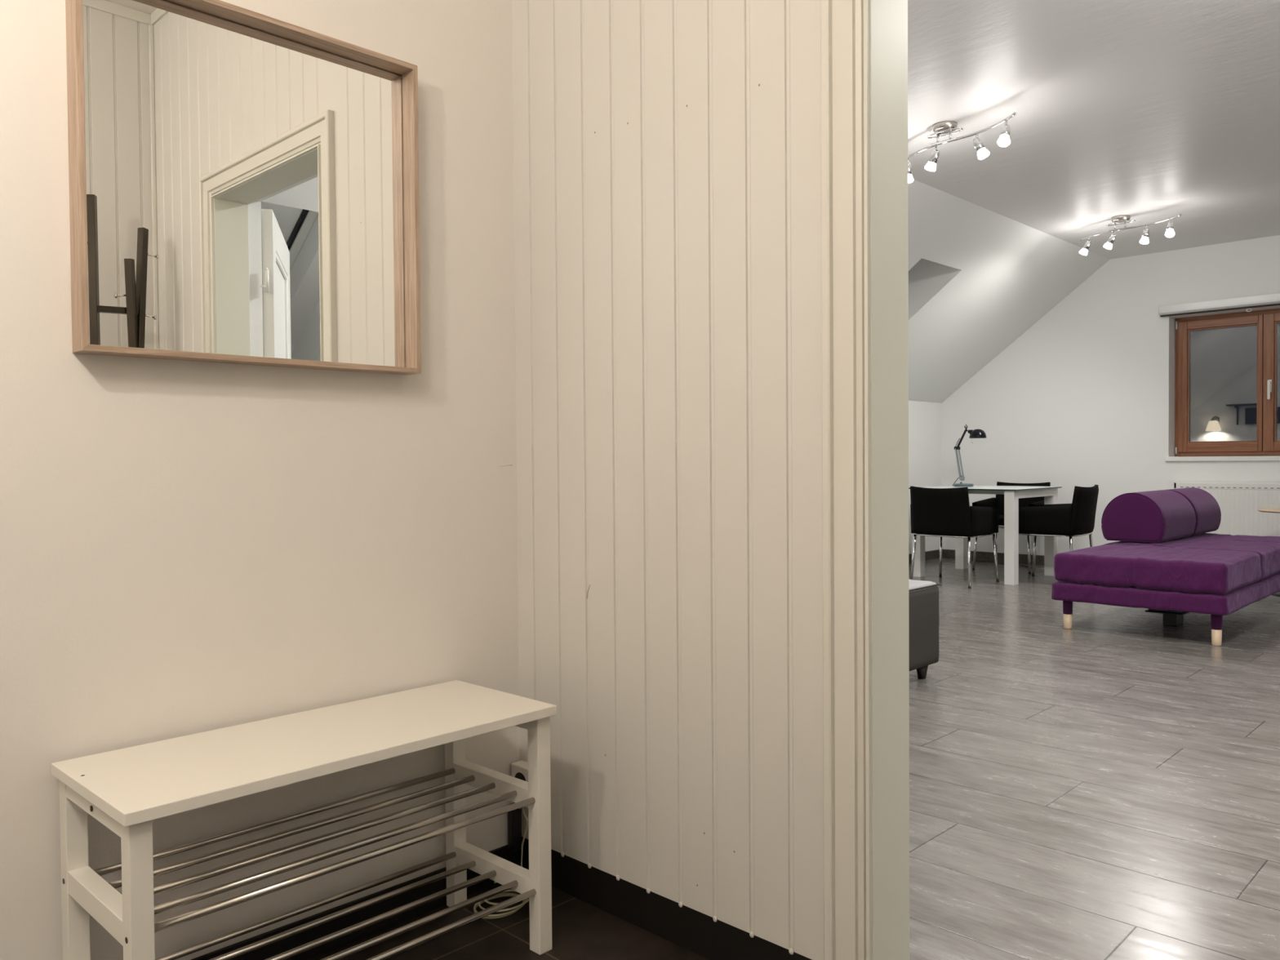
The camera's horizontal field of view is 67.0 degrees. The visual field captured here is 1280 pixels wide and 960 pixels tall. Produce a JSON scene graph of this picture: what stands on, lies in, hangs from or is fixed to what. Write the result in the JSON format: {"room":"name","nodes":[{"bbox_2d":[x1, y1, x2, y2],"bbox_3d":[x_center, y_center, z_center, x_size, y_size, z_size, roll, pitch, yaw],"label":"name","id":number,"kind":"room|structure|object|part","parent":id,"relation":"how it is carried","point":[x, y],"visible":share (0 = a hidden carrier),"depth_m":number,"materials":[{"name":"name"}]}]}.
{"room":"entrance hall","nodes":[
{"label":"entrance hall","id":0,"kind":"room"},
{"bbox_2d":[0,0,519,959],"bbox_3d":[-1.526,-0.419,1.135,0.121,2.800,3.412,1,2,44],"label":"wall","id":1,"kind":"structure","parent":0,"point":[187,548],"depth_m":1.86,"materials":[{"name":"paint"}]},
{"bbox_2d":[65,0,421,375],"bbox_3d":[-0.714,-0.545,1.838,0.054,0.650,0.650,1,2,44],"label":"wall mirror","id":2,"kind":"object","parent":1,"relation":"attached to","point":[244,183],"visible":1,"depth_m":1.82,"materials":[{"name":"brown wood"}]},
{"bbox_2d":[191,840,522,959],"bbox_3d":[-1.439,0.940,1.149,0.009,0.080,3.300,1,2,44],"label":"baseboard","id":3,"kind":"structure","parent":1,"relation":"attached to","point":[277,948],"depth_m":2.01,"materials":[{"name":"black tile"}]},
{"bbox_2d":[511,0,823,959],"bbox_3d":[-0.054,-0.502,2.195,6.180,2.900,0.191,1,2,44],"label":"wall","id":4,"kind":"structure","parent":0,"point":[667,153],"depth_m":1.95,"materials":[{"name":"beige wood"}]},
{"bbox_2d":[511,760,528,782],"bbox_3d":[-0.269,0.704,2.283,0.072,0.064,0.034,1,2,44],"label":"power socket","id":5,"kind":"object","parent":4,"relation":"attached to","point":[519,770],"visible":0.28,"depth_m":2.28,"materials":[{"name":"white plastic"}]},
{"bbox_2d":[521,836,812,959],"bbox_3d":[0.553,0.913,1.517,2.340,0.088,0.011,1,2,44],"label":"baseboard","id":6,"kind":"structure","parent":4,"relation":"attached to","point":[695,931],"depth_m":2.01,"materials":[{"name":"black tile"}]},
{"bbox_2d":[560,851,793,955],"bbox_3d":[0.050,0.863,1.999,0.648,0.012,0.005,1,2,44],"label":"trim","id":7,"kind":"structure","parent":4,"relation":"attached to","point":[648,891],"depth_m":1.96,"materials":[{"name":"wood"}]},
{"bbox_2d":[820,0,909,959],"bbox_3d":[1.051,-0.062,1.228,1.714,2.042,0.441,0,1,25],"label":"door frame","id":8,"kind":"structure","parent":4,"relation":"in","point":[864,43],"depth_m":1.67,"materials":[{"name":"white wood"}]},
{"bbox_3d":[0.674,-0.062,1.355,0.971,2.042,0.034,1,2,44],"label":"casing","id":9,"kind":"part","parent":8,"relation":"part of","materials":[{"name":"white wood"}]},
{"bbox_2d":[305,558,1279,959],"bbox_3d":[1.430,0.955,3.730,6.180,0.100,11.200,1,2,44],"label":"floor","id":10,"kind":"structure","parent":0,"point":[1106,786],"depth_m":2.81,"materials":[{"name":"grey wood"}]},
{"bbox_2d":[51,680,556,959],"bbox_3d":[-0.568,0.710,1.776,0.340,0.501,0.810,1,2,44],"label":"bench","id":11,"kind":"object","parent":10,"relation":"on","point":[125,789],"visible":1,"depth_m":1.72,"materials":[{"name":"painted wood"},{"name":"steel"}]},
{"bbox_3d":[-0.937,0.727,1.606,0.033,0.480,0.033,1,2,44],"label":"leg","id":12,"kind":"part","parent":11,"relation":"part of","materials":[{"name":"white wood"}]},
{"bbox_3d":[-0.834,0.503,1.502,0.255,0.031,0.031,1,2,44],"label":"rail","id":13,"kind":"part","parent":11,"relation":"part of","materials":[{"name":"white wood"}]},
{"bbox_3d":[-0.833,0.659,1.505,0.255,0.037,0.031,1,2,44],"label":"shelf rail","id":14,"kind":"part","parent":11,"relation":"part of","materials":[{"name":"white wood"}]},
{"bbox_3d":[-0.728,0.729,1.407,0.033,0.480,0.033,1,2,44],"label":"leg","id":15,"kind":"part","parent":11,"relation":"part of","materials":[{"name":"white wood"}]},
{"bbox_3d":[-0.664,0.649,1.869,0.012,0.012,0.731,1,2,44],"label":"shelf rod","id":16,"kind":"part","parent":11,"relation":"part of","materials":[{"name":"silver metal"}]},
{"bbox_3d":[-0.612,0.650,1.820,0.012,0.012,0.731,1,2,44],"label":"shelf rod","id":17,"kind":"part","parent":11,"relation":"part of","materials":[{"name":"silver metal"}]},
{"bbox_3d":[-0.570,0.470,1.772,0.340,0.020,0.810,1,2,44],"label":"seat","id":18,"kind":"part","parent":11,"relation":"part of","materials":[{"name":"white wood"}]},
{"bbox_3d":[-0.662,0.835,1.873,0.012,0.012,0.731,1,2,44],"label":"shelf rod","id":19,"kind":"part","parent":11,"relation":"part of","materials":[{"name":"silver metal"}]},
{"bbox_3d":[-0.560,0.650,1.771,0.012,0.012,0.731,1,2,44],"label":"shelf rod","id":20,"kind":"part","parent":11,"relation":"part of","materials":[{"name":"silver metal"}]},
{"bbox_3d":[-0.508,0.651,1.722,0.012,0.012,0.731,1,2,44],"label":"shelf rod","id":21,"kind":"part","parent":11,"relation":"part of","materials":[{"name":"silver metal"}]},
{"bbox_3d":[-0.610,0.836,1.824,0.012,0.012,0.731,1,2,44],"label":"shelf rod","id":22,"kind":"part","parent":11,"relation":"part of","materials":[{"name":"silver metal"}]},
{"bbox_3d":[-0.466,0.651,1.681,0.012,0.012,0.731,1,2,44],"label":"shelf rod","id":23,"kind":"part","parent":11,"relation":"part of","materials":[{"name":"silver metal"}]},
{"bbox_3d":[-0.559,0.836,1.775,0.012,0.012,0.731,1,2,44],"label":"shelf rod","id":24,"kind":"part","parent":11,"relation":"part of","materials":[{"name":"silver metal"}]},
{"bbox_3d":[-0.507,0.837,1.725,0.012,0.012,0.731,1,2,44],"label":"shelf rod","id":25,"kind":"part","parent":11,"relation":"part of","materials":[{"name":"silver metal"}]},
{"bbox_3d":[-0.464,0.838,1.685,0.012,0.012,0.731,1,2,44],"label":"shelf rod","id":26,"kind":"part","parent":11,"relation":"part of","materials":[{"name":"silver metal"}]},
{"bbox_3d":[-0.412,0.711,2.157,0.033,0.480,0.033,1,2,44],"label":"leg","id":27,"kind":"part","parent":11,"relation":"part of","materials":[{"name":"white wood"}]},
{"bbox_3d":[-0.308,0.644,2.057,0.255,0.037,0.031,1,2,44],"label":"shelf rail","id":28,"kind":"part","parent":11,"relation":"part of","materials":[{"name":"white wood"}]},
{"bbox_3d":[-0.306,0.828,2.061,0.255,0.037,0.031,1,2,44],"label":"shelf rail","id":29,"kind":"part","parent":11,"relation":"part of","materials":[{"name":"white wood"}]},
{"bbox_3d":[-0.309,0.488,2.054,0.255,0.031,0.031,1,2,44],"label":"rail","id":30,"kind":"part","parent":11,"relation":"part of","materials":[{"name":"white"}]},
{"bbox_3d":[-0.203,0.714,1.959,0.033,0.480,0.033,1,2,44],"label":"leg","id":31,"kind":"part","parent":11,"relation":"part of","materials":[{"name":"white wood"}]},
{"bbox_2d":[473,802,528,919],"bbox_3d":[-0.285,0.859,2.180,0.124,0.177,0.242,0,1,18],"label":"power adapter","id":32,"kind":"object","parent":10,"relation":"on","point":[514,843],"visible":0.54,"depth_m":2.28,"materials":[{"name":"black plastic"}]},
{"bbox_2d":[908,579,939,679],"bbox_3d":[0.855,0.675,4.355,0.703,0.443,0.723,1,2,44],"label":"ottoman","id":33,"kind":"object","parent":10,"relation":"on","point":[923,596],"visible":0.07,"depth_m":4.27,"materials":[{"name":"black fabric"}]},
{"bbox_2d":[908,579,936,591],"bbox_3d":[0.854,0.481,4.351,0.685,0.055,0.706,1,2,44],"label":"cushion","id":34,"kind":"object","parent":33,"relation":"on","point":[914,585],"depth_m":4.29,"materials":[{"name":"white fabric"}]},
{"bbox_2d":[910,485,999,588],"bbox_3d":[2.486,0.431,7.683,0.553,0.771,0.569,1,2,44],"label":"armchair","id":35,"kind":"object","parent":10,"relation":"on","point":[941,513],"visible":0.98,"depth_m":7.48,"materials":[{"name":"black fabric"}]},
{"bbox_3d":[2.178,0.623,7.707,0.058,0.381,0.023,-1,1,-10],"label":"leg","id":36,"kind":"part","parent":35,"relation":"part of","materials":[{"name":"silver metal"}]},
{"bbox_3d":[2.499,0.614,8.034,0.023,0.381,0.058,0,1,12],"label":"leg","id":37,"kind":"part","parent":35,"relation":"part of","materials":[{"name":"silver metal"}]},
{"bbox_3d":[2.323,0.239,7.515,0.501,0.377,0.108,1,2,44],"label":"backrest","id":38,"kind":"part","parent":35,"relation":"part of","materials":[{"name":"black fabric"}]},
{"bbox_3d":[2.504,0.429,7.702,0.506,0.016,0.506,1,2,44],"label":"seat frame","id":39,"kind":"part","parent":35,"relation":"part of","materials":[{"name":"silver metal"}]},
{"bbox_3d":[2.514,0.627,7.378,0.023,0.381,0.058,0,1,9],"label":"leg","id":40,"kind":"part","parent":35,"relation":"part of","materials":[{"name":"silver metal"}]},
{"bbox_3d":[2.686,0.308,7.529,0.053,0.230,0.460,1,2,44],"label":"armrest","id":41,"kind":"part","parent":35,"relation":"part of","materials":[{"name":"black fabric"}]},
{"bbox_3d":[2.834,0.618,7.706,0.058,0.381,0.023,-1,1,-10],"label":"leg","id":42,"kind":"part","parent":35,"relation":"part of","materials":[{"name":"silver metal"}]},
{"bbox_2d":[908,485,1062,585],"bbox_3d":[2.889,0.433,8.103,0.920,0.746,0.910,1,2,44],"label":"dining table","id":43,"kind":"object","parent":10,"relation":"on","point":[1012,494],"visible":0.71,"depth_m":7.93,"materials":[{"name":"wood"},{"name":"white painted wood"}]},
{"bbox_3d":[2.333,0.442,8.101,0.078,0.734,0.085,1,2,44],"label":"leg","id":44,"kind":"part","parent":43,"relation":"part of","materials":[{"name":"white wood"}]},
{"bbox_3d":[2.879,0.427,8.659,0.078,0.734,0.085,1,2,44],"label":"leg","id":45,"kind":"part","parent":43,"relation":"part of","materials":[{"name":"white wood"}]},
{"bbox_2d":[952,424,986,486],"bbox_3d":[2.837,-0.215,8.431,0.238,0.537,0.444,-1,1,-3],"label":"desk lamp","id":46,"kind":"object","parent":43,"relation":"on","point":[975,433],"visible":0.99,"depth_m":8.36,"materials":[{"name":"black metal"}]},
{"bbox_3d":[2.778,-0.136,8.399,0.080,0.280,0.027,1,2,44],"label":"arm","id":47,"kind":"part","parent":46,"relation":"part of","materials":[{"name":"grey metal"}]},
{"bbox_3d":[2.790,-0.373,8.380,0.136,0.219,0.026,1,2,44],"label":"arm","id":48,"kind":"part","parent":46,"relation":"part of","materials":[{"name":"black metal"}]},
{"bbox_3d":[2.886,0.065,8.095,0.920,0.010,0.910,1,2,44],"label":"glass","id":49,"kind":"part","parent":43,"relation":"part of","materials":[{"name":"white"}]},
{"bbox_3d":[2.899,0.449,7.547,0.078,0.734,0.085,1,2,44],"label":"leg","id":50,"kind":"part","parent":43,"relation":"part of","materials":[{"name":"white wood"}]},
{"bbox_3d":[3.445,0.434,8.105,0.078,0.734,0.085,1,2,44],"label":"leg","id":51,"kind":"part","parent":43,"relation":"part of","materials":[{"name":"white wood"}]},
{"bbox_2d":[967,560,1031,568],"bbox_3d":[3.392,0.779,9.031,0.126,0.008,0.795,-1,1,-27],"label":"cord","id":52,"kind":"object","parent":10,"relation":"on","point":[967,560],"visible":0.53,"depth_m":9.15,"materials":[{"name":"black plastic"}]},
{"bbox_2d":[972,481,1050,573],"bbox_3d":[3.309,0.407,8.576,0.553,0.771,0.569,1,2,42],"label":"armchair","id":53,"kind":"object","parent":10,"relation":"on","point":[997,502],"visible":0.2,"depth_m":8.69,"materials":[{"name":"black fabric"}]},
{"bbox_3d":[2.964,0.600,8.546,0.058,0.381,0.023,-1,1,-16],"label":"leg","id":54,"kind":"part","parent":53,"relation":"part of","materials":[{"name":"silver metal"}]},
{"bbox_3d":[3.101,0.281,8.717,0.054,0.230,0.460,1,2,42],"label":"armrest","id":55,"kind":"part","parent":53,"relation":"part of","materials":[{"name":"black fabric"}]},
{"bbox_3d":[3.272,0.591,8.887,0.023,0.381,0.058,0,1,10],"label":"leg","id":56,"kind":"part","parent":53,"relation":"part of","materials":[{"name":"silver metal"}]},
{"bbox_3d":[3.279,0.357,8.542,0.436,0.068,0.445,1,2,42],"label":"seat","id":57,"kind":"part","parent":53,"relation":"part of","materials":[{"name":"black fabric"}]},
{"bbox_3d":[3.462,0.205,8.743,0.501,0.377,0.108,1,2,42],"label":"backrest","id":58,"kind":"part","parent":53,"relation":"part of","materials":[{"name":"black fabric"}]},
{"bbox_3d":[3.313,0.604,8.232,0.023,0.381,0.058,0,1,7],"label":"leg","id":59,"kind":"part","parent":53,"relation":"part of","materials":[{"name":"silver metal"}]},
{"bbox_3d":[3.472,0.285,8.382,0.053,0.230,0.460,1,2,42],"label":"armrest","id":60,"kind":"part","parent":53,"relation":"part of","materials":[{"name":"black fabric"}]},
{"bbox_2d":[1018,484,1098,576],"bbox_3d":[3.316,0.424,7.707,0.569,0.771,0.553,1,2,43],"label":"armchair","id":61,"kind":"object","parent":10,"relation":"on","point":[1077,518],"visible":0.81,"depth_m":7.48,"materials":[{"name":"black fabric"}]},
{"bbox_3d":[3.287,0.608,8.057,0.023,0.381,0.058,-1,1,-15],"label":"leg","id":62,"kind":"part","parent":61,"relation":"part of","materials":[{"name":"silver metal"}]},
{"bbox_3d":[3.122,0.305,7.542,0.460,0.230,0.054,1,2,43],"label":"armrest","id":63,"kind":"part","parent":61,"relation":"part of","materials":[{"name":"black fabric"}]},
{"bbox_3d":[3.461,0.295,7.910,0.460,0.230,0.053,1,2,43],"label":"armrest","id":64,"kind":"part","parent":61,"relation":"part of","materials":[{"name":"black fabric"}]},
{"bbox_3d":[3.296,0.423,7.725,0.506,0.016,0.506,1,2,43],"label":"seat frame","id":65,"kind":"part","parent":61,"relation":"part of","materials":[{"name":"silver metal"}]},
{"bbox_3d":[3.307,0.621,7.401,0.023,0.381,0.058,-1,1,-12],"label":"leg","id":66,"kind":"part","parent":61,"relation":"part of","materials":[{"name":"silver metal"}]},
{"bbox_3d":[3.484,0.230,7.547,0.108,0.377,0.501,1,2,43],"label":"backrest","id":67,"kind":"part","parent":61,"relation":"part of","materials":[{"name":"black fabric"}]},
{"bbox_3d":[3.625,0.611,7.745,0.058,0.381,0.023,0,1,11],"label":"leg","id":68,"kind":"part","parent":61,"relation":"part of","materials":[{"name":"silver metal"}]},
{"bbox_2d":[1051,533,1279,645],"bbox_3d":[3.437,0.615,6.026,0.898,0.456,2.169,1,2,44],"label":"daybed","id":69,"kind":"object","parent":10,"relation":"on","point":[1218,575],"visible":0.93,"depth_m":5.34,"materials":[{"name":"purple fabric"}]},
{"bbox_3d":[2.474,0.724,5.592,0.054,0.099,0.054,1,2,44],"label":"leg","id":70,"kind":"part","parent":69,"relation":"part of","materials":[{"name":"purple fabric"}]},
{"bbox_2d":[1101,489,1195,542],"bbox_3d":[3.317,0.226,6.293,0.371,0.306,0.702,1,2,44],"label":"bolster","id":71,"kind":"object","parent":69,"relation":"on","point":[1159,516],"visible":1,"depth_m":6.07,"materials":[{"name":"purple fabric"}]},
{"bbox_3d":[3.437,0.624,6.027,0.897,0.113,2.167,1,2,44],"label":"bed frame","id":72,"kind":"part","parent":69,"relation":"part of","materials":[{"name":"purple fabric"}]},
{"bbox_3d":[3.437,0.480,6.020,0.883,0.187,2.161,1,2,44],"label":"mattress","id":73,"kind":"part","parent":69,"relation":"part of","materials":[{"name":"purple fabric"}]},
{"bbox_2d":[1168,487,1221,535],"bbox_3d":[3.776,0.213,6.761,0.371,0.306,0.610,1,2,44],"label":"bolster","id":74,"kind":"object","parent":69,"relation":"on","point":[1206,508],"visible":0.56,"depth_m":6.63,"materials":[{"name":"purple fabric"}]},
{"bbox_3d":[3.018,0.731,5.060,0.054,0.099,0.054,1,2,44],"label":"leg","id":75,"kind":"part","parent":69,"relation":"part of","materials":[{"name":"purple fabric"}]},
{"bbox_2d":[1257,507,1279,596],"bbox_3d":[4.696,0.513,6.847,0.548,0.607,0.548,1,2,44],"label":"side table","id":76,"kind":"object","parent":10,"relation":"on","point":[1266,509],"visible":0.91,"depth_m":6.86,"materials":[{"name":"brown wood"}]},
{"bbox_2d":[908,400,942,554],"bbox_3d":[0.402,0.079,7.015,0.100,1.536,7.310,1,2,44],"label":"wall","id":77,"kind":"structure","parent":0,"point":[925,418],"depth_m":9.35,"materials":[{"name":"white paint"}]},
{"bbox_2d":[908,549,939,563],"bbox_3d":[0.443,0.803,6.986,0.012,0.088,7.298,1,2,44],"label":"baseboard","id":78,"kind":"structure","parent":77,"relation":"attached to","point":[933,554],"depth_m":9.42,"materials":[{"name":"wood"}]},
{"bbox_2d":[907,179,1109,403],"bbox_3d":[0.871,-1.398,6.514,1.916,1.572,7.310,1,2,44],"label":"ceiling","id":79,"kind":"structure","parent":0,"point":[980,277],"depth_m":7.81,"materials":[{"name":"white paint"}]},
{"bbox_2d":[907,0,1279,259],"bbox_3d":[2.559,-1.893,4.848,2.820,0.100,7.310,1,2,44],"label":"ceiling","id":80,"kind":"structure","parent":0,"point":[1148,111],"depth_m":4.84,"materials":[{"name":"white paint"}]},
{"bbox_2d":[907,112,1016,182],"bbox_3d":[1.611,-1.726,4.970,0.140,0.223,0.814,-1,1,-31],"label":"track light","id":81,"kind":"object","parent":80,"relation":"attached to","point":[939,128],"visible":0.91,"depth_m":4.96,"materials":[{"name":"silver metal"}]},
{"bbox_3d":[1.460,-1.650,5.267,0.060,0.060,0.060,1,2,44],"label":"bulb","id":82,"kind":"part","parent":81,"relation":"part of","materials":[{"name":"white glass"}]},
{"bbox_3d":[1.525,-1.650,5.074,0.059,0.066,0.060,1,2,44],"label":"bulb","id":83,"kind":"part","parent":81,"relation":"part of","materials":[{"name":"white glass"}]},
{"bbox_3d":[1.726,-1.647,4.861,0.058,0.066,0.059,1,2,44],"label":"bulb","id":84,"kind":"part","parent":81,"relation":"part of","materials":[{"name":"white glass"}]},
{"bbox_3d":[1.754,-1.643,4.660,0.060,0.066,0.059,1,2,44],"label":"bulb","id":85,"kind":"part","parent":81,"relation":"part of","materials":[{"name":"white glass"}]},
{"bbox_2d":[1079,213,1181,255],"bbox_3d":[3.485,-1.780,6.916,0.124,0.222,0.815,-1,1,-31],"label":"track light","id":86,"kind":"object","parent":80,"relation":"attached to","point":[1170,233],"visible":1,"depth_m":6.91,"materials":[{"name":"silver metal"}]},
{"bbox_3d":[3.313,-1.709,7.225,0.057,0.067,0.057,-1,1,-6],"label":"bulb","id":87,"kind":"part","parent":86,"relation":"part of","materials":[{"name":"white glass"}]},
{"bbox_3d":[3.399,-1.706,7.027,0.057,0.067,0.057,-1,1,-5],"label":"bulb","id":88,"kind":"part","parent":86,"relation":"part of","materials":[{"name":"white glass"}]},
{"bbox_3d":[3.561,-1.698,6.827,0.059,0.061,0.059,1,2,44],"label":"bulb","id":89,"kind":"part","parent":86,"relation":"part of","materials":[{"name":"white glass"}]},
{"bbox_3d":[3.634,-1.699,6.628,0.059,0.066,0.060,1,2,44],"label":"bulb","id":90,"kind":"part","parent":86,"relation":"part of","materials":[{"name":"white glass"}]},
{"bbox_2d":[942,235,1279,555],"bbox_3d":[5.223,-0.610,7.587,6.180,2.816,0.280,1,2,44],"label":"wall","id":91,"kind":"structure","parent":0,"point":[1084,397],"depth_m":8.53,"materials":[{"name":"white paint"}]},
{"bbox_2d":[942,549,1044,564],"bbox_3d":[5.103,0.756,7.538,5.900,0.088,0.012,1,2,44],"label":"baseboard","id":92,"kind":"structure","parent":91,"relation":"attached to","point":[946,553],"depth_m":9.24,"materials":[{"name":"wood"}]},
{"bbox_2d":[1164,308,1279,461],"bbox_3d":[5.011,-0.762,7.748,1.392,1.218,0.262,1,2,44],"label":"window","id":93,"kind":"structure","parent":91,"relation":"in","point":[1227,366],"depth_m":7.99,"materials":[{"name":"brown wood"}]},
{"bbox_2d":[1159,293,1279,317],"bbox_3d":[4.909,-1.399,7.635,1.470,0.125,0.060,1,2,44],"label":"roller blind","id":94,"kind":"object","parent":93,"relation":"attached to","point":[1273,300],"visible":1,"depth_m":7.81,"materials":[{"name":"white fabric"}]},
{"bbox_3d":[4.819,-0.787,8.033,0.618,1.106,0.062,1,2,44],"label":"sash","id":95,"kind":"part","parent":93,"relation":"part of","materials":[{"name":"brown wood"}]},
{"bbox_3d":[4.991,-0.172,7.736,1.392,0.040,0.194,1,2,44],"label":"sill","id":96,"kind":"part","parent":93,"relation":"part of","materials":[{"name":"white"}]},
{"bbox_3d":[4.840,-0.790,8.027,0.510,0.952,0.020,1,2,44],"label":"pane","id":97,"kind":"part","parent":93,"relation":"part of","materials":[{"name":"clear glass"}]},
{"bbox_3d":[5.040,-0.724,7.744,0.028,0.160,0.044,1,2,44],"label":"handle","id":98,"kind":"part","parent":93,"relation":"part of","materials":[{"name":"white metal"}]},
{"bbox_3d":[5.282,-0.782,7.579,0.672,1.106,0.062,1,2,44],"label":"sash","id":99,"kind":"part","parent":93,"relation":"part of","materials":[{"name":"brown wood"}]},
{"bbox_3d":[5.292,-0.785,7.585,0.519,0.952,0.020,1,2,44],"label":"pane","id":100,"kind":"part","parent":93,"relation":"part of","materials":[{"name":"clear glass"}]},
{"bbox_2d":[1173,481,1279,536],"bbox_3d":[4.974,0.324,7.587,1.401,0.612,0.106,1,2,44],"label":"radiator","id":101,"kind":"object","parent":91,"relation":"attached to","point":[1238,502],"visible":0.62,"depth_m":7.68,"materials":[{"name":"white metal"}]},
{"bbox_2d":[1174,481,1279,483],"bbox_3d":[4.967,0.023,7.576,1.392,0.010,0.083,1,2,44],"label":"grille","id":102,"kind":"object","parent":101,"relation":"attached to","point":[1175,482],"depth_m":7.79,"materials":[{"name":"white metal"}]}
]}

